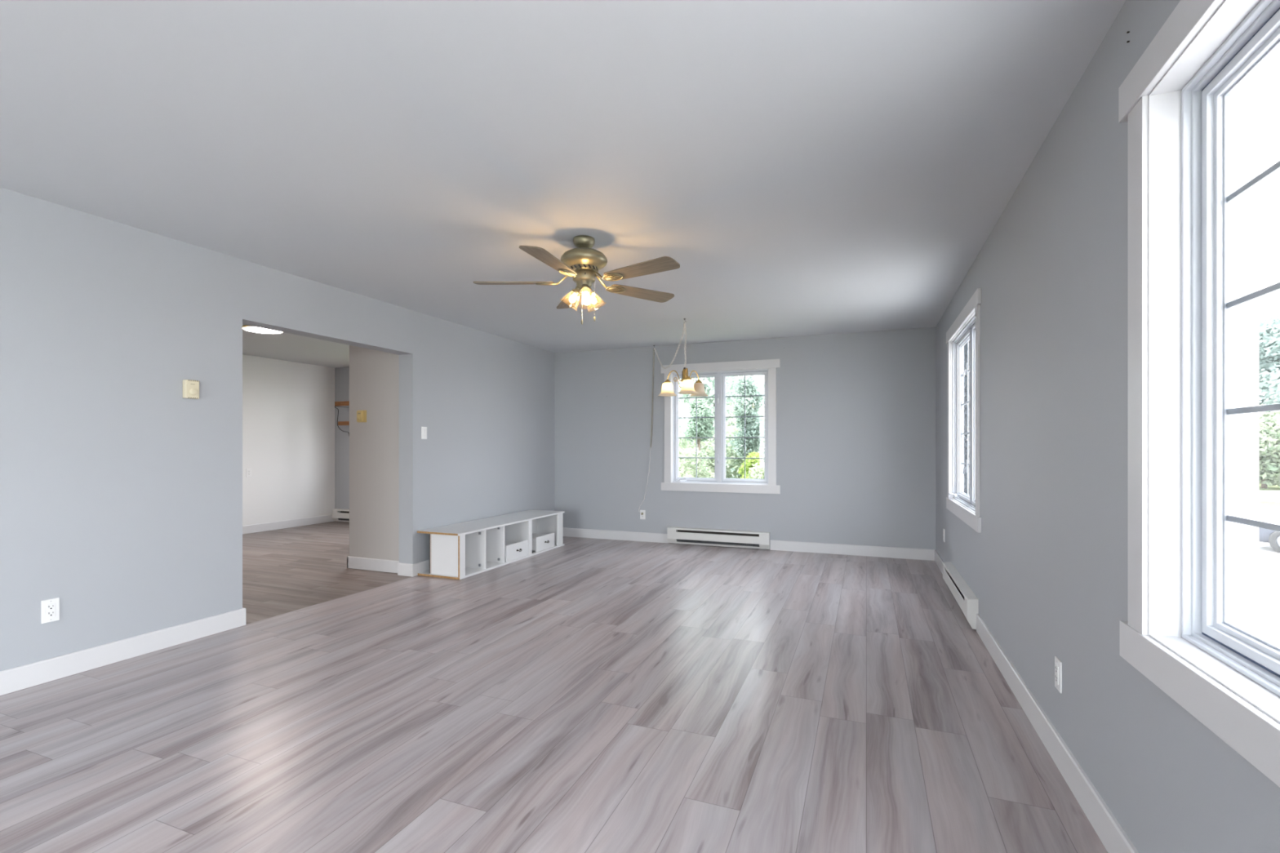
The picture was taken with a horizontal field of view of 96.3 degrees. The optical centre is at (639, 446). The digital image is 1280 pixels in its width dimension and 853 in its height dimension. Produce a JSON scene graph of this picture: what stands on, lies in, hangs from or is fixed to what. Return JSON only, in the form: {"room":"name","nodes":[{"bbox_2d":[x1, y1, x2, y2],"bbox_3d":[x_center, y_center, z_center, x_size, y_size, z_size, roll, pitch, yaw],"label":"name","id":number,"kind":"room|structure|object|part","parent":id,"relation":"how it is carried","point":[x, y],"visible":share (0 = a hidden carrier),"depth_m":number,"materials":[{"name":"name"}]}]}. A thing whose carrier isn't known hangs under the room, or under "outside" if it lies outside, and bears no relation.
{"room":"empty living room","nodes":[
{"label":"empty living room","id":0,"kind":"room"},
{"bbox_2d":[0,186,555,671],"bbox_3d":[-3.217,-0.025,2.618,0.162,2.440,10.908,0,0,22],"label":"wall","id":1,"kind":"structure","parent":0,"point":[121,493],"depth_m":3.37,"materials":[{"name":"grey paint"}]},
{"bbox_2d":[40,597,59,623],"bbox_3d":[-3.005,0.838,2.923,0.010,0.116,0.070,0,0,22],"label":"wall outlet","id":2,"kind":"object","parent":1,"relation":"attached to","point":[50,608],"visible":1,"depth_m":2.92,"materials":[{"name":"white plastic"}]},
{"bbox_2d":[46,603,55,617],"bbox_3d":[-3.003,0.838,2.922,0.004,0.068,0.033,0,0,22],"label":"receptacle","id":3,"kind":"object","parent":2,"relation":"attached to","point":[51,607],"depth_m":2.92,"materials":[{"name":"white plastic"}]},
{"bbox_2d":[182,379,199,399],"bbox_3d":[-2.751,-0.348,3.518,0.045,0.113,0.078,0,0,22],"label":"thermostat","id":4,"kind":"object","parent":1,"relation":"attached to","point":[190,388],"visible":1,"depth_m":3.50,"materials":[{"name":"beige plastic"}]},
{"bbox_2d":[0,560,429,695],"bbox_3d":[-3.211,1.139,2.616,0.176,0.113,10.908,0,0,22],"label":"baseboard","id":5,"kind":"structure","parent":1,"relation":"attached to","point":[20,677],"depth_m":3.19,"materials":[{"name":"white paint"}]},
{"bbox_2d":[421,426,426,439],"bbox_3d":[-2.027,-0.124,5.393,0.014,0.116,0.070,0,0,22],"label":"light switch","id":6,"kind":"object","parent":1,"relation":"attached to","point":[424,429],"visible":1,"depth_m":5.39,"materials":[{"name":"white plastic"}]},
{"bbox_2d":[242,354,334,525],"bbox_3d":[-6.937,-0.025,4.087,0.160,2.440,11.228,0,0,22],"label":"wall","id":7,"kind":"structure","parent":0,"point":[288,407],"depth_m":8.38,"materials":[{"name":"white paint"}]},
{"bbox_2d":[246,468,251,476],"bbox_3d":[-5.358,0.365,7.856,0.010,0.116,0.070,0,0,22],"label":"wall outlet","id":8,"kind":"object","parent":7,"relation":"attached to","point":[248,470],"visible":1,"depth_m":7.85,"materials":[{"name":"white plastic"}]},
{"bbox_2d":[242,514,334,534],"bbox_3d":[-6.856,1.139,4.055,0.014,0.113,10.908,0,0,22],"label":"baseboard","id":9,"kind":"structure","parent":7,"relation":"attached to","point":[260,527],"depth_m":8.35,"materials":[{"name":"white paint"}]},
{"bbox_2d":[349,345,399,560],"bbox_3d":[-2.513,-0.025,5.561,0.690,2.440,0.120,0,0,22],"label":"wall","id":10,"kind":"structure","parent":0,"point":[374,375],"depth_m":5.51,"materials":[{"name":"grey paint"}]},
{"bbox_2d":[356,410,366,422],"bbox_3d":[-2.704,-0.289,5.548,0.110,0.116,0.044,0,0,22],"label":"thermostat","id":11,"kind":"object","parent":10,"relation":"attached to","point":[361,415],"visible":1,"depth_m":5.54,"materials":[{"name":"yellow plastic"}]},
{"bbox_3d":[-2.697,-0.289,5.564,0.110,0.116,0.010,0,0,22],"label":"plate","id":12,"kind":"part","parent":11,"relation":"part of","materials":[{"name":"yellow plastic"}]},
{"bbox_2d":[346,555,399,573],"bbox_3d":[-2.522,1.139,5.558,0.704,0.113,0.134,0,0,22],"label":"baseboard","id":13,"kind":"structure","parent":10,"relation":"attached to","point":[354,562],"depth_m":5.50,"materials":[{"name":"white paint"}]},
{"bbox_2d":[0,521,1107,852],"bbox_3d":[-2.887,1.255,2.488,8.868,0.120,11.228,0,0,22],"label":"floor","id":14,"kind":"structure","parent":0,"point":[582,695],"depth_m":2.48,"materials":[{"name":"grey laminate"}]},
{"bbox_2d":[417,509,564,579],"bbox_3d":[-1.475,0.989,6.093,0.494,0.411,1.920,0,0,22],"label":"storage bench","id":15,"kind":"object","parent":14,"relation":"on","point":[457,551],"visible":1,"depth_m":5.78,"materials":[{"name":"white wood"}]},
{"bbox_3d":[-1.601,0.988,6.141,0.005,0.374,1.845,0,0,22],"label":"panel","id":16,"kind":"part","parent":15,"relation":"part of","materials":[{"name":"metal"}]},
{"bbox_3d":[-1.770,0.988,5.233,0.338,0.374,0.016,0,0,22],"label":"panel","id":17,"kind":"part","parent":15,"relation":"part of","materials":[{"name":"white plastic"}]},
{"bbox_3d":[-1.482,0.792,6.096,0.479,0.018,1.918,0,0,22],"label":"panel","id":18,"kind":"part","parent":15,"relation":"part of","materials":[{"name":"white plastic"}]},
{"bbox_3d":[-1.481,1.185,6.100,0.477,0.019,1.910,0,0,22],"label":"panel","id":19,"kind":"part","parent":15,"relation":"part of","materials":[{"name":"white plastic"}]},
{"bbox_3d":[-1.286,1.091,5.992,0.017,0.165,0.403,0,0,22],"label":"drawer","id":20,"kind":"part","parent":15,"relation":"part of","materials":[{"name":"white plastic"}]},
{"bbox_3d":[-1.080,1.092,6.524,0.017,0.162,0.393,0,0,22],"label":"drawer","id":21,"kind":"part","parent":15,"relation":"part of","materials":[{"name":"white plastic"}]},
{"bbox_3d":[-1.102,0.988,6.926,0.338,0.374,0.016,0,0,22],"label":"panel","id":22,"kind":"part","parent":15,"relation":"part of","materials":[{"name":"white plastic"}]},
{"bbox_2d":[0,0,1126,368],"bbox_3d":[-2.887,-1.325,2.488,8.868,0.160,11.228,0,0,22],"label":"ceiling","id":23,"kind":"structure","parent":0,"point":[806,167],"depth_m":2.36,"materials":[{"name":"white paint"}]},
{"bbox_2d":[242,324,283,333],"bbox_3d":[-4.000,-1.230,6.084,0.390,0.031,0.390,0,0,22],"label":"recessed light","id":24,"kind":"object","parent":23,"relation":"in","point":[246,327],"visible":0.71,"depth_m":6.02,"materials":[{"name":"white metal"}]},
{"bbox_2d":[473,235,679,324],"bbox_3d":[-0.345,-0.983,3.407,1.274,0.524,1.234,0,0,22],"label":"ceiling fan","id":25,"kind":"object","parent":23,"relation":"hanging from","point":[582,263],"visible":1,"depth_m":3.38,"materials":[{"name":"gold metal"}]},
{"bbox_3d":[-0.757,-0.983,3.456,0.480,0.031,0.137,0,0,1],"label":"fan blade","id":26,"kind":"part","parent":25,"relation":"part of","materials":[{"name":"brown wood"}]},
{"bbox_3d":[-0.472,-0.983,3.052,0.137,0.031,0.480,0,0,19],"label":"fan blade","id":27,"kind":"part","parent":25,"relation":"part of","materials":[{"name":"brown wood"}]},
{"bbox_3d":[-0.461,-0.983,3.851,0.137,0.031,0.480,0,0,-17],"label":"fan blade","id":28,"kind":"part","parent":25,"relation":"part of","materials":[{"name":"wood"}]},
{"bbox_2d":[559,286,581,311],"bbox_3d":[-0.415,-0.893,3.468,0.149,0.161,0.135,0,0,22],"label":"lampshade","id":29,"kind":"object","parent":25,"relation":"attached to","point":[572,299],"depth_m":3.45,"materials":[{"name":"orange glass"}]},
{"bbox_2d":[576,284,597,299],"bbox_3d":[-0.307,-0.893,3.363,0.128,0.161,0.139,0,0,22],"label":"lampshade","id":30,"kind":"object","parent":25,"relation":"attached to","point":[584,289],"depth_m":3.38,"materials":[{"name":"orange glass"}]},
{"bbox_2d":[586,287,606,312],"bbox_3d":[-0.272,-0.893,3.506,0.130,0.161,0.146,0,0,22],"label":"lampshade","id":31,"kind":"object","parent":25,"relation":"attached to","point":[593,300],"depth_m":3.48,"materials":[{"name":"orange glass"}]},
{"bbox_3d":[0.007,-0.983,3.692,0.480,0.031,0.137,0,0,-35],"label":"fan blade","id":32,"kind":"part","parent":25,"relation":"part of","materials":[{"name":"brown wood"}]},
{"bbox_3d":[-0.001,-0.983,3.198,0.480,0.031,0.137,0,0,37],"label":"fan blade","id":33,"kind":"part","parent":25,"relation":"part of","materials":[{"name":"brown wood"}]},
{"bbox_2d":[638,318,708,515],"bbox_3d":[0.227,-0.193,6.260,0.500,2.104,1.915,0,0,-20],"label":"chandelier","id":34,"kind":"object","parent":23,"relation":"hanging from","point":[688,387],"visible":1,"depth_m":5.65,"materials":[{"name":"metal"}]},
{"bbox_3d":[0.154,-0.599,7.123,0.068,1.236,0.040,0,0,22],"label":"wall chain","id":35,"kind":"part","parent":34,"relation":"part of","materials":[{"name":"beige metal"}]},
{"bbox_3d":[0.290,-0.187,6.417,0.169,2.065,1.658,0,0,-16],"label":"power cord","id":36,"kind":"part","parent":34,"relation":"part of","materials":[{"name":"white plastic"}]},
{"bbox_3d":[0.272,-0.565,5.685,0.185,0.130,0.185,0,0,-1],"label":"lamp shade","id":37,"kind":"part","parent":34,"relation":"part of","materials":[{"name":"white glass"}]},
{"bbox_3d":[0.307,-0.995,6.344,0.029,0.445,1.525,0,0,-10],"label":"chain","id":38,"kind":"part","parent":34,"relation":"part of","materials":[{"name":"metal"}]},
{"bbox_3d":[0.344,-0.658,5.652,0.168,0.183,0.010,0,0,25],"label":"arm","id":39,"kind":"part","parent":34,"relation":"part of","materials":[{"name":"gold metal"}]},
{"bbox_3d":[0.453,-0.565,5.427,0.186,0.130,0.186,0,0,44],"label":"lamp shade","id":40,"kind":"part","parent":34,"relation":"part of","materials":[{"name":"white glass"}]},
{"bbox_3d":[0.521,-0.658,5.667,0.168,0.183,0.010,0,0,-35],"label":"arm","id":41,"kind":"part","parent":34,"relation":"part of","materials":[{"name":"gold metal"}]},
{"bbox_3d":[0.586,-0.565,5.713,0.185,0.130,0.185,0,0,44],"label":"lamp shade","id":42,"kind":"part","parent":34,"relation":"part of","materials":[{"name":"white glass"}]},
{"bbox_2d":[334,327,935,549],"bbox_3d":[-0.866,-0.025,7.607,8.548,2.440,0.100,0,0,22],"label":"wall","id":43,"kind":"structure","parent":0,"point":[855,411],"depth_m":6.53,"materials":[{"name":"grey paint"}]},
{"bbox_2d":[332,508,349,522],"bbox_3d":[-4.159,1.091,8.819,1.500,0.197,0.064,0,0,22],"label":"baseboard heater","id":44,"kind":"object","parent":43,"relation":"attached to","point":[338,514],"visible":0.22,"depth_m":9.02,"materials":[{"name":"white metal"}]},
{"bbox_3d":[-4.170,1.089,8.793,1.272,0.086,0.008,0,0,22],"label":"panel","id":45,"kind":"part","parent":44,"relation":"part of","materials":[{"name":"white metal"}]},
{"bbox_2d":[334,400,349,435],"bbox_3d":[-4.104,-0.412,8.680,1.110,0.534,0.283,0,0,22],"label":"wall shelf","id":46,"kind":"object","parent":43,"relation":"attached to","point":[346,402],"visible":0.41,"depth_m":8.74,"materials":[{"name":"brown wood"}]},
{"bbox_3d":[-4.145,-0.645,8.556,1.095,0.068,0.022,0,0,22],"label":"rail","id":47,"kind":"part","parent":46,"relation":"part of","materials":[{"name":"brown wood"}]},
{"bbox_3d":[-4.125,-0.347,8.608,1.095,0.061,0.020,0,0,22],"label":"rail","id":48,"kind":"part","parent":46,"relation":"part of","materials":[{"name":"brown wood"}]},
{"bbox_2d":[640,510,645,519],"bbox_3d":[0.034,0.860,7.193,0.070,0.116,0.010,0,0,22],"label":"wall outlet","id":49,"kind":"object","parent":43,"relation":"attached to","point":[642,517],"visible":1,"depth_m":7.19,"materials":[{"name":"white plastic"}]},
{"bbox_2d":[666,526,769,549],"bbox_3d":[0.917,1.089,6.815,1.232,0.197,0.064,0,0,22],"label":"baseboard heater","id":50,"kind":"object","parent":43,"relation":"attached to","point":[689,535],"visible":1,"depth_m":6.79,"materials":[{"name":"white metal"}]},
{"bbox_3d":[0.907,1.086,6.789,1.004,0.086,0.008,0,0,22],"label":"panel","id":51,"kind":"part","parent":50,"relation":"part of","materials":[{"name":"white metal"}]},
{"bbox_3d":[0.928,1.089,6.842,1.004,0.184,0.003,0,0,22],"label":"plate","id":52,"kind":"part","parent":50,"relation":"part of","materials":[{"name":"metal"}]},
{"bbox_2d":[661,359,780,493],"bbox_3d":[0.948,-0.225,6.871,1.443,1.546,0.145,0,0,22],"label":"window","id":53,"kind":"structure","parent":43,"relation":"in","point":[719,371],"depth_m":6.87,"materials":[{"name":"white paint"}]},
{"bbox_3d":[0.343,-0.225,7.069,0.088,1.350,0.015,0,0,22],"label":"casing","id":54,"kind":"part","parent":53,"relation":"part of","materials":[{"name":"white paint"}]},
{"bbox_3d":[0.688,-0.225,7.024,0.538,1.300,0.038,0,0,22],"label":"sash","id":55,"kind":"part","parent":53,"relation":"part of","materials":[{"name":"white plastic"}]},
{"bbox_3d":[0.961,-0.225,6.904,1.175,1.342,0.075,0,0,22],"label":"frame","id":56,"kind":"part","parent":53,"relation":"part of","materials":[{"name":"white plastic"}]},
{"bbox_3d":[0.932,-0.949,6.832,1.443,0.098,0.021,0,0,22],"label":"head casing","id":57,"kind":"part","parent":53,"relation":"part of","materials":[{"name":"white paint"}]},
{"bbox_3d":[0.933,0.499,6.833,1.443,0.098,0.019,0,0,22],"label":"apron casing","id":58,"kind":"part","parent":53,"relation":"part of","materials":[{"name":"white paint"}]},
{"bbox_3d":[1.242,-0.225,6.805,0.538,1.300,0.038,0,0,22],"label":"sash","id":59,"kind":"part","parent":53,"relation":"part of","materials":[{"name":"white plastic"}]},
{"bbox_3d":[1.525,-0.225,6.602,0.088,1.350,0.015,0,0,22],"label":"casing","id":60,"kind":"part","parent":53,"relation":"part of","materials":[{"name":"white paint"}]},
{"bbox_2d":[563,527,934,560],"bbox_3d":[0.973,1.139,6.820,4.548,0.113,0.014,0,0,22],"label":"baseboard","id":61,"kind":"structure","parent":43,"relation":"attached to","point":[783,545],"depth_m":6.45,"materials":[{"name":"white paint"}]},
{"bbox_2d":[678,374,764,478],"bbox_3d":[3.135,-3.269,24.395,5.030,12.136,5.867,0,0,-23],"label":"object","id":62,"kind":"object","parent":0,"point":[730,385],"visible":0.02,"depth_m":23.07,"materials":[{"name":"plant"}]},
{"bbox_2d":[935,0,1279,852],"bbox_3d":[1.135,-0.025,0.900,0.100,2.440,11.228,0,0,22],"label":"wall","id":63,"kind":"structure","parent":0,"point":[1046,568],"depth_m":1.96,"materials":[{"name":"grey paint"}]},
{"bbox_2d":[942,528,944,542],"bbox_3d":[2.827,0.830,5.335,0.010,0.116,0.070,0,0,22],"label":"wall outlet","id":64,"kind":"object","parent":63,"relation":"attached to","point":[943,529],"visible":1,"depth_m":5.32,"materials":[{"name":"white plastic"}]},
{"bbox_2d":[942,561,978,629],"bbox_3d":[2.397,1.089,4.322,0.064,0.197,1.290,0,0,22],"label":"baseboard heater","id":65,"kind":"object","parent":63,"relation":"attached to","point":[965,597],"visible":1,"depth_m":4.04,"materials":[{"name":"white metal"}]},
{"bbox_3d":[2.371,1.086,4.332,0.008,0.086,1.062,0,0,22],"label":"panel","id":66,"kind":"part","parent":65,"relation":"part of","materials":[{"name":"white metal"}]},
{"bbox_2d":[946,288,981,533],"bbox_3d":[2.459,-0.225,4.325,0.131,1.546,1.545,0,0,22],"label":"window","id":67,"kind":"structure","parent":63,"relation":"in","point":[966,327],"depth_m":4.54,"materials":[{"name":"white paint"}]},
{"bbox_3d":[2.682,-0.225,4.975,0.015,1.350,0.088,0,0,22],"label":"casing","id":68,"kind":"part","parent":67,"relation":"part of","materials":[{"name":"white paint"}]},
{"bbox_3d":[2.427,-0.949,4.337,0.021,0.098,1.545,0,0,22],"label":"head casing","id":69,"kind":"part","parent":67,"relation":"part of","materials":[{"name":"white paint"}]},
{"bbox_3d":[2.428,0.499,4.337,0.019,0.098,1.545,0,0,22],"label":"apron casing","id":70,"kind":"part","parent":67,"relation":"part of","materials":[{"name":"white paint"}]},
{"bbox_3d":[2.485,-0.225,4.314,0.076,1.342,1.277,0,0,22],"label":"frame","id":71,"kind":"part","parent":67,"relation":"part of","materials":[{"name":"white plastic"}]},
{"bbox_3d":[2.598,-0.225,4.572,0.038,1.300,0.674,0,0,22],"label":"sash","id":72,"kind":"part","parent":67,"relation":"part of","materials":[{"name":"white plastic"}]},
{"bbox_3d":[2.361,-0.225,3.970,0.038,1.300,0.503,0,0,22],"label":"sash","id":73,"kind":"part","parent":67,"relation":"part of","materials":[{"name":"white plastic"}]},
{"bbox_3d":[2.177,-0.225,3.698,0.015,1.350,0.088,0,0,22],"label":"casing","id":74,"kind":"part","parent":67,"relation":"part of","materials":[{"name":"white paint"}]},
{"bbox_2d":[934,549,1138,852],"bbox_3d":[1.082,1.139,0.921,0.014,0.113,10.908,0,0,22],"label":"baseboard","id":75,"kind":"structure","parent":63,"relation":"attached to","point":[1109,831],"depth_m":2.08,"materials":[{"name":"white paint"}]},
{"bbox_2d":[1054,656,1062,693],"bbox_3d":[1.573,0.859,2.158,0.010,0.116,0.070,0,0,22],"label":"wall outlet","id":76,"kind":"object","parent":63,"relation":"attached to","point":[1058,664],"visible":1,"depth_m":2.14,"materials":[{"name":"white plastic"}]},
{"bbox_2d":[1055,663,1058,684],"bbox_3d":[1.571,0.859,2.159,0.004,0.068,0.033,0,0,22],"label":"receptacle","id":77,"kind":"object","parent":76,"relation":"attached to","point":[1056,664],"depth_m":2.16,"materials":[{"name":"white plastic"}]},
{"bbox_2d":[1118,0,1279,786],"bbox_3d":[1.051,-0.207,0.648,0.171,1.581,1.977,0,0,22],"label":"window","id":78,"kind":"structure","parent":63,"relation":"in","point":[1180,632],"depth_m":1.42,"materials":[{"name":"white paint"}]},
{"bbox_3d":[1.315,-0.207,1.514,0.015,1.385,0.088,0,0,22],"label":"casing","id":79,"kind":"part","parent":78,"relation":"part of","materials":[{"name":"white paint"}]},
{"bbox_3d":[0.981,-0.949,0.675,0.021,0.098,1.977,0,0,22],"label":"head casing","id":80,"kind":"part","parent":78,"relation":"part of","materials":[{"name":"white paint"}]},
{"bbox_3d":[0.982,0.534,0.675,0.019,0.098,1.977,0,0,22],"label":"apron casing","id":81,"kind":"part","parent":78,"relation":"part of","materials":[{"name":"white paint"}]},
{"bbox_3d":[1.089,-0.207,0.633,0.088,1.377,1.709,0,0,22],"label":"frame","id":82,"kind":"part","parent":78,"relation":"part of","materials":[{"name":"white plastic"}]},
{"bbox_3d":[1.252,-0.207,1.032,0.038,1.329,0.798,0,0,22],"label":"sash","id":83,"kind":"part","parent":78,"relation":"part of","materials":[{"name":"white plastic"}]},
{"label":"outside","id":84,"kind":"structure","parent":0,"visible":0},
{"bbox_2d":[1258,480,1279,511],"bbox_3d":[9.180,2.945,23.254,180.000,0.300,170.000,0,0,22],"label":"lawn","id":85,"kind":"structure","parent":84,"point":[1263,505],"depth_m":28.05,"materials":[{"name":"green plant"}]},
{"bbox_2d":[678,382,684,436],"bbox_3d":[0.483,-3.606,34.626,5.136,13.328,5.143,0,0,3],"label":"tree","id":86,"kind":"object","parent":85,"relation":"on","point":[680,401],"visible":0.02,"depth_m":33.32,"materials":[{"name":"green plant"}]},
{"bbox_2d":[678,447,714,477],"bbox_3d":[1.107,1.407,12.128,1.312,2.786,1.342,0,0,-15],"label":"shrub","id":87,"kind":"object","parent":85,"relation":"on","point":[692,473],"visible":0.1,"depth_m":11.99,"materials":[{"name":"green plant"}]},
{"bbox_2d":[683,396,714,476],"bbox_3d":[1.433,0.793,13.601,0.724,4.007,0.817,0,0,-20],"label":"slender tree","id":88,"kind":"object","parent":85,"relation":"on","point":[704,425],"visible":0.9,"depth_m":13.48,"materials":[{"name":"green plant"}]},
{"bbox_2d":[678,407,764,478],"bbox_3d":[3.338,0.698,17.485,8.029,4.206,2.172,0,0,22],"label":"hedge","id":89,"kind":"object","parent":85,"relation":"on","point":[683,443],"visible":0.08,"depth_m":17.44,"materials":[{"name":"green plant"}]},
{"bbox_2d":[729,376,764,473],"bbox_3d":[2.761,0.505,14.488,1.034,4.584,1.236,0,0,22],"label":"leafy tree","id":90,"kind":"object","parent":85,"relation":"on","point":[753,428],"visible":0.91,"depth_m":14.34,"materials":[{"name":"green plant"}]},
{"bbox_2d":[737,451,764,478],"bbox_3d":[2.549,1.458,12.536,0.797,2.681,0.741,0,0,-5],"label":"shrub","id":91,"kind":"object","parent":85,"relation":"on","point":[748,464],"visible":0.16,"depth_m":12.51,"materials":[{"name":"green plant"}]},
{"bbox_2d":[747,461,764,479],"bbox_3d":[2.456,1.514,11.112,1.189,2.570,1.290,0,0,-32],"label":"shrub","id":92,"kind":"object","parent":85,"relation":"on","point":[757,470],"visible":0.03,"depth_m":11.01,"materials":[{"name":"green plant"}]},
{"bbox_2d":[964,340,969,494],"bbox_3d":[7.384,-1.339,12.313,3.841,8.273,3.827,0,0,-2],"label":"spruce","id":93,"kind":"object","parent":85,"relation":"on","point":[966,344],"visible":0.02,"depth_m":11.68,"materials":[{"name":"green plant"}]},
{"bbox_2d":[1258,308,1279,416],"bbox_3d":[48.132,-3.827,42.410,9.686,13.255,11.431,0,0,-14],"label":"broad tree","id":94,"kind":"object","parent":85,"relation":"on","point":[1268,326],"visible":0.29,"depth_m":42.30,"materials":[{"name":"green plant"}]},
{"bbox_2d":[1258,403,1279,488],"bbox_3d":[40.838,-0.007,37.978,6.789,5.650,5.800,0,0,22],"label":"shrub","id":95,"kind":"object","parent":85,"relation":"on","point":[1268,421],"visible":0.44,"depth_m":36.69,"materials":[{"name":"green plant"}]},
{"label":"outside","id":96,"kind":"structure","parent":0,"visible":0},
{"bbox_2d":[1258,510,1279,644],"bbox_3d":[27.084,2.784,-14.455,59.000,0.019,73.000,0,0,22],"label":"driveway","id":97,"kind":"structure","parent":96,"point":[1268,557],"depth_m":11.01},
{"bbox_2d":[1232,48,1279,635],"bbox_3d":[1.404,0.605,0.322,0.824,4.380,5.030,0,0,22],"label":"window glass","id":98,"kind":"object","parent":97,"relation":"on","point":[1256,103],"visible":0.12,"depth_m":2.27,"materials":[{"name":"grey"}]},
{"bbox_3d":[2.364,0.780,2.410,0.247,4.030,0.240,0,0,22],"label":"post","id":99,"kind":"part","parent":98,"relation":"part of","materials":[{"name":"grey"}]},
{"bbox_2d":[1258,514,1279,552],"bbox_3d":[18.225,2.050,14.385,4.350,1.450,1.820,0,0,44],"label":"car","id":100,"kind":"object","parent":97,"relation":"on","point":[1265,535],"visible":0.39,"depth_m":15.00,"materials":[{"name":"grey paint"}]},
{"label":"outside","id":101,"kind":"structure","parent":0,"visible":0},
{"bbox_2d":[1258,490,1279,501],"bbox_3d":[25.275,2.787,36.789,140.000,0.014,11.000,0,0,22],"label":"road","id":102,"kind":"structure","parent":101,"point":[1264,495],"depth_m":32.02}
]}

